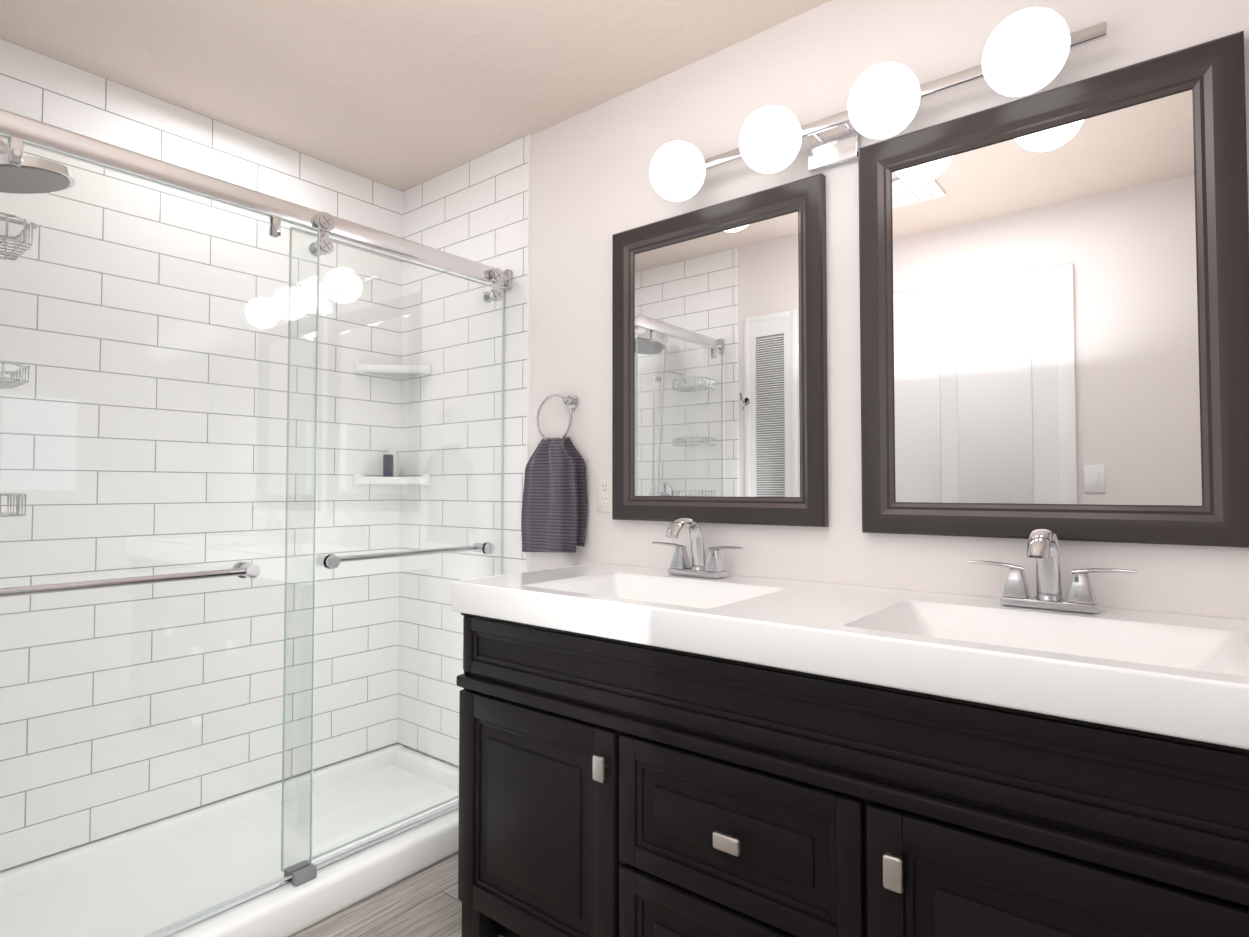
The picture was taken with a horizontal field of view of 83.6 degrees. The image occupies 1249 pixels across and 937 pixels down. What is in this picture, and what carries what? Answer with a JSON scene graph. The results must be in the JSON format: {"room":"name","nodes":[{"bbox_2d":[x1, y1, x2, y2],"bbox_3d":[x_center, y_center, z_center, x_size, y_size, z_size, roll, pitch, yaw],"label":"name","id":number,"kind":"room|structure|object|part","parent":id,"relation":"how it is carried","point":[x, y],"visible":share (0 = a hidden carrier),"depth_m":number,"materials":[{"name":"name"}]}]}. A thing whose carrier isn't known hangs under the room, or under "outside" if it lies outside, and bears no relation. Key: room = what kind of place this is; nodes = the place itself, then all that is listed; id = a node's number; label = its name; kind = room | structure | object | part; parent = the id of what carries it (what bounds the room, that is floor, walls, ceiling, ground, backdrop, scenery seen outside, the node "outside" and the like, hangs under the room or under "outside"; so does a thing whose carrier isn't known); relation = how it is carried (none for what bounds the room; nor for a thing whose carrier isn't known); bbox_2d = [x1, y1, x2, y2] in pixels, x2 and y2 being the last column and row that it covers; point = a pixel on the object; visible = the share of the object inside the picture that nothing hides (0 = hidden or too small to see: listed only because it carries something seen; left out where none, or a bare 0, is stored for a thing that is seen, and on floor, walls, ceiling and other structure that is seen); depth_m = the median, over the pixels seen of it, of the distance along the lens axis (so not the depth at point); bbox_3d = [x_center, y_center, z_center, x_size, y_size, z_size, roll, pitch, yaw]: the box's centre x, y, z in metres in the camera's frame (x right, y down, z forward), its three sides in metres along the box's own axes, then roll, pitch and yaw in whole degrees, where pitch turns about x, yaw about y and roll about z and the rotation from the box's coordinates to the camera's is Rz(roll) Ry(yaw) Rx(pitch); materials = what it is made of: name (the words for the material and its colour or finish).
{"room":"bathroom","nodes":[
{"label":"bathroom","id":0,"kind":"room"},
{"bbox_2d":[0,743,397,872],"bbox_3d":[-1.615,0.012,2.225,0.100,2.440,2.000,-1,-2,39],"label":"wall","id":1,"kind":"structure","parent":0,"point":[184,812],"depth_m":2.31,"materials":[{"name":"white paint"}]},
{"bbox_2d":[0,38,402,871],"bbox_3d":[-1.422,-0.035,2.379,0.012,2.338,1.520,-1,-2,39],"label":"shower wall tile","id":2,"kind":"structure","parent":1,"relation":"attached to","point":[58,94],"depth_m":2.31,"materials":[{"name":"white tile"}]},
{"bbox_2d":[290,852,503,936],"bbox_3d":[-0.215,1.251,1.137,3.600,0.100,2.100,-1,-2,39],"label":"floor","id":3,"kind":"structure","parent":0,"point":[425,902],"depth_m":1.93,"materials":[{"name":"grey wood"}]},
{"bbox_2d":[0,744,458,936],"bbox_3d":[-1.120,1.160,2.112,0.770,0.138,1.504,-1,-2,39],"label":"shower pan","id":4,"kind":"object","parent":3,"relation":"on","point":[319,889],"visible":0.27,"depth_m":2.07,"materials":[{"name":"white plastic"}]},
{"bbox_2d":[0,109,511,936],"bbox_3d":[-0.891,0.181,1.955,0.157,1.841,1.500,-1,-2,35],"label":"shower door","id":5,"kind":"structure","parent":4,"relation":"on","point":[18,131],"depth_m":1.79,"materials":[{"name":"clear glass"}]},
{"bbox_3d":[-1.095,0.204,1.657,0.009,1.777,0.745,-1,-2,39],"label":"glass","id":6,"kind":"part","parent":5,"relation":"part of","materials":[{"name":"grey"}]},
{"bbox_3d":[-0.689,0.221,2.237,0.009,1.777,0.787,-1,-2,39],"label":"glass","id":7,"kind":"part","parent":5,"relation":"part of","materials":[{"name":"grey"}]},
{"bbox_2d":[451,582,718,936],"bbox_3d":[-0.045,0.798,1.865,0.548,0.847,0.564,-1,-2,39],"label":"base cabinet","id":8,"kind":"object","parent":3,"relation":"on","point":[520,842],"depth_m":1.67,"materials":[{"name":"black wood"}]},
{"bbox_2d":[652,518,742,578],"bbox_3d":[0.172,0.214,1.903,0.292,0.163,0.167,-1,-2,39],"label":"faucet","id":9,"kind":"object","parent":8,"relation":"on","point":[680,567],"depth_m":1.92,"materials":[{"name":"silver metal"}]},
{"bbox_2d":[583,594,938,936],"bbox_3d":[0.364,0.789,1.540,0.658,0.847,0.564,-1,-2,39],"label":"base cabinet","id":10,"kind":"object","parent":3,"relation":"on","point":[701,746],"depth_m":1.34,"materials":[{"name":"black wood"}]},
{"bbox_2d":[843,618,1234,936],"bbox_3d":[0.779,0.779,1.209,0.547,0.847,0.564,-1,-2,39],"label":"base cabinet","id":11,"kind":"object","parent":3,"relation":"on","point":[1003,781],"depth_m":1.02,"materials":[{"name":"black wood"}]},
{"bbox_2d":[969,529,1136,613],"bbox_3d":[0.829,0.199,1.380,0.292,0.163,0.167,-1,-2,39],"label":"faucet","id":12,"kind":"object","parent":11,"relation":"on","point":[1042,545],"depth_m":1.40,"materials":[{"name":"silver metal"}]},
{"bbox_2d":[1215,650,1248,936],"bbox_3d":[1.016,0.774,1.020,0.175,0.847,0.564,-1,-2,39],"label":"base cabinet","id":13,"kind":"object","parent":3,"relation":"on","point":[1233,666],"depth_m":0.87,"materials":[{"name":"black wood"}]},
{"bbox_2d":[0,0,830,191],"bbox_3d":[-0.215,-1.288,1.210,3.600,0.100,2.100,-1,-2,39],"label":"ceiling","id":14,"kind":"structure","parent":0,"point":[402,95],"depth_m":2.06,"materials":[{"name":"beige paint"}]},
{"bbox_2d":[398,0,1248,767],"bbox_3d":[0.408,0.004,1.956,3.600,2.440,0.100,-1,-2,39],"label":"wall","id":15,"kind":"structure","parent":0,"point":[592,190],"depth_m":1.83,"materials":[{"name":"white paint"}]},
{"bbox_2d":[353,474,430,485],"bbox_3d":[-0.934,0.045,2.805,0.218,0.047,0.218,-1,-2,39],"label":"shower shelf","id":16,"kind":"object","parent":15,"relation":"attached to","point":[375,480],"depth_m":2.79,"materials":[{"name":"white ceramic"}]},
{"bbox_2d":[383,450,398,476],"bbox_3d":[-0.958,-0.021,2.865,0.032,0.109,0.103,0,-2,1],"label":"soap box","id":17,"kind":"object","parent":16,"relation":"on","point":[390,466],"depth_m":2.83,"materials":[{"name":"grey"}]},
{"bbox_2d":[354,361,430,377],"bbox_3d":[-0.934,-0.405,2.818,0.218,0.047,0.218,-1,-2,39],"label":"shower shelf","id":18,"kind":"object","parent":15,"relation":"attached to","point":[401,368],"depth_m":2.81,"materials":[{"name":"white ceramic"}]},
{"bbox_2d":[397,134,530,766],"bbox_3d":[-0.644,0.026,2.721,0.777,2.440,0.013,-1,-2,39],"label":"shower wall tile","id":19,"kind":"structure","parent":15,"relation":"attached to","point":[478,209],"depth_m":2.72,"materials":[{"name":"white tile"}]},
{"bbox_2d":[521,394,587,552],"bbox_3d":[-0.240,0.018,2.361,0.282,0.539,0.072,-1,-2,39],"label":"towel ring","id":20,"kind":"object","parent":15,"relation":"attached to","point":[554,510],"visible":1,"depth_m":2.33,"materials":[{"name":"grey fabric"}]},
{"bbox_2d":[597,476,611,511],"bbox_3d":[-0.062,0.083,2.258,0.072,0.116,0.008,-1,-2,39],"label":"electrical outlet plate","id":21,"kind":"object","parent":15,"relation":"attached to","point":[604,493],"visible":0.79,"depth_m":2.26,"materials":[{"name":"white plastic"}]},
{"bbox_2d":[612,173,828,526],"bbox_3d":[0.240,-0.300,2.011,0.700,0.910,0.030,-1,-2,39],"label":"mirror","id":22,"kind":"object","parent":15,"relation":"attached to","point":[719,369],"visible":0.98,"depth_m":1.98,"materials":[{"name":"brown metal"}]},
{"bbox_2d":[649,7,1106,201],"bbox_3d":[0.498,-0.824,1.692,1.100,0.154,0.232,-1,-2,39],"label":"sconce","id":23,"kind":"object","parent":15,"relation":"attached to","point":[1026,52],"visible":1,"depth_m":1.55,"materials":[{"name":"white glass"}]},
{"bbox_3d":[0.146,-0.817,1.923,0.154,0.154,0.154,-1,-2,39],"label":"vanity light globe","id":24,"kind":"part","parent":23,"relation":"part of"},
{"bbox_3d":[0.365,-0.823,1.749,0.154,0.154,0.154,-1,-2,39],"label":"vanity light globe","id":25,"kind":"part","parent":23,"relation":"part of"},
{"bbox_3d":[0.584,-0.828,1.575,0.154,0.154,0.154,-1,-2,39],"label":"vanity light globe","id":26,"kind":"part","parent":23,"relation":"part of"},
{"bbox_3d":[0.803,-0.833,1.400,0.154,0.154,0.154,-1,-2,39],"label":"vanity light globe","id":27,"kind":"part","parent":23,"relation":"part of"},
{"bbox_2d":[858,31,1248,547],"bbox_3d":[0.870,-0.327,1.510,0.720,0.955,0.030,-1,-2,39],"label":"mirror","id":28,"kind":"object","parent":15,"relation":"attached to","point":[1054,309],"visible":0.96,"depth_m":1.47,"materials":[{"name":"brown metal"}]},
{"bbox_3d":[-1.569,-0.016,1.281,1.150,2.440,0.380,-1,-2,39],"label":"wall block","id":29,"kind":"object","parent":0,"visible":0},
{"bbox_3d":[-1.585,-0.008,1.544,0.773,2.440,0.012,-1,-2,39],"label":"shower wall tile","id":30,"kind":"structure","parent":29,"relation":"attached to","visible":0},
{"bbox_2d":[0,212,37,516],"bbox_3d":[-1.403,-0.246,1.540,0.220,0.701,0.198,-1,-2,39],"label":"shelf","id":31,"kind":"object","parent":30,"relation":"attached to","point":[20,380],"depth_m":1.53,"materials":[{"name":"silver metal"}]},
{"bbox_2d":[0,138,74,193],"bbox_3d":[-1.565,-0.345,1.737,0.250,1.099,0.300,-1,-2,39],"label":"shower head","id":32,"kind":"object","parent":30,"relation":"attached to","point":[42,186],"depth_m":1.77}
]}

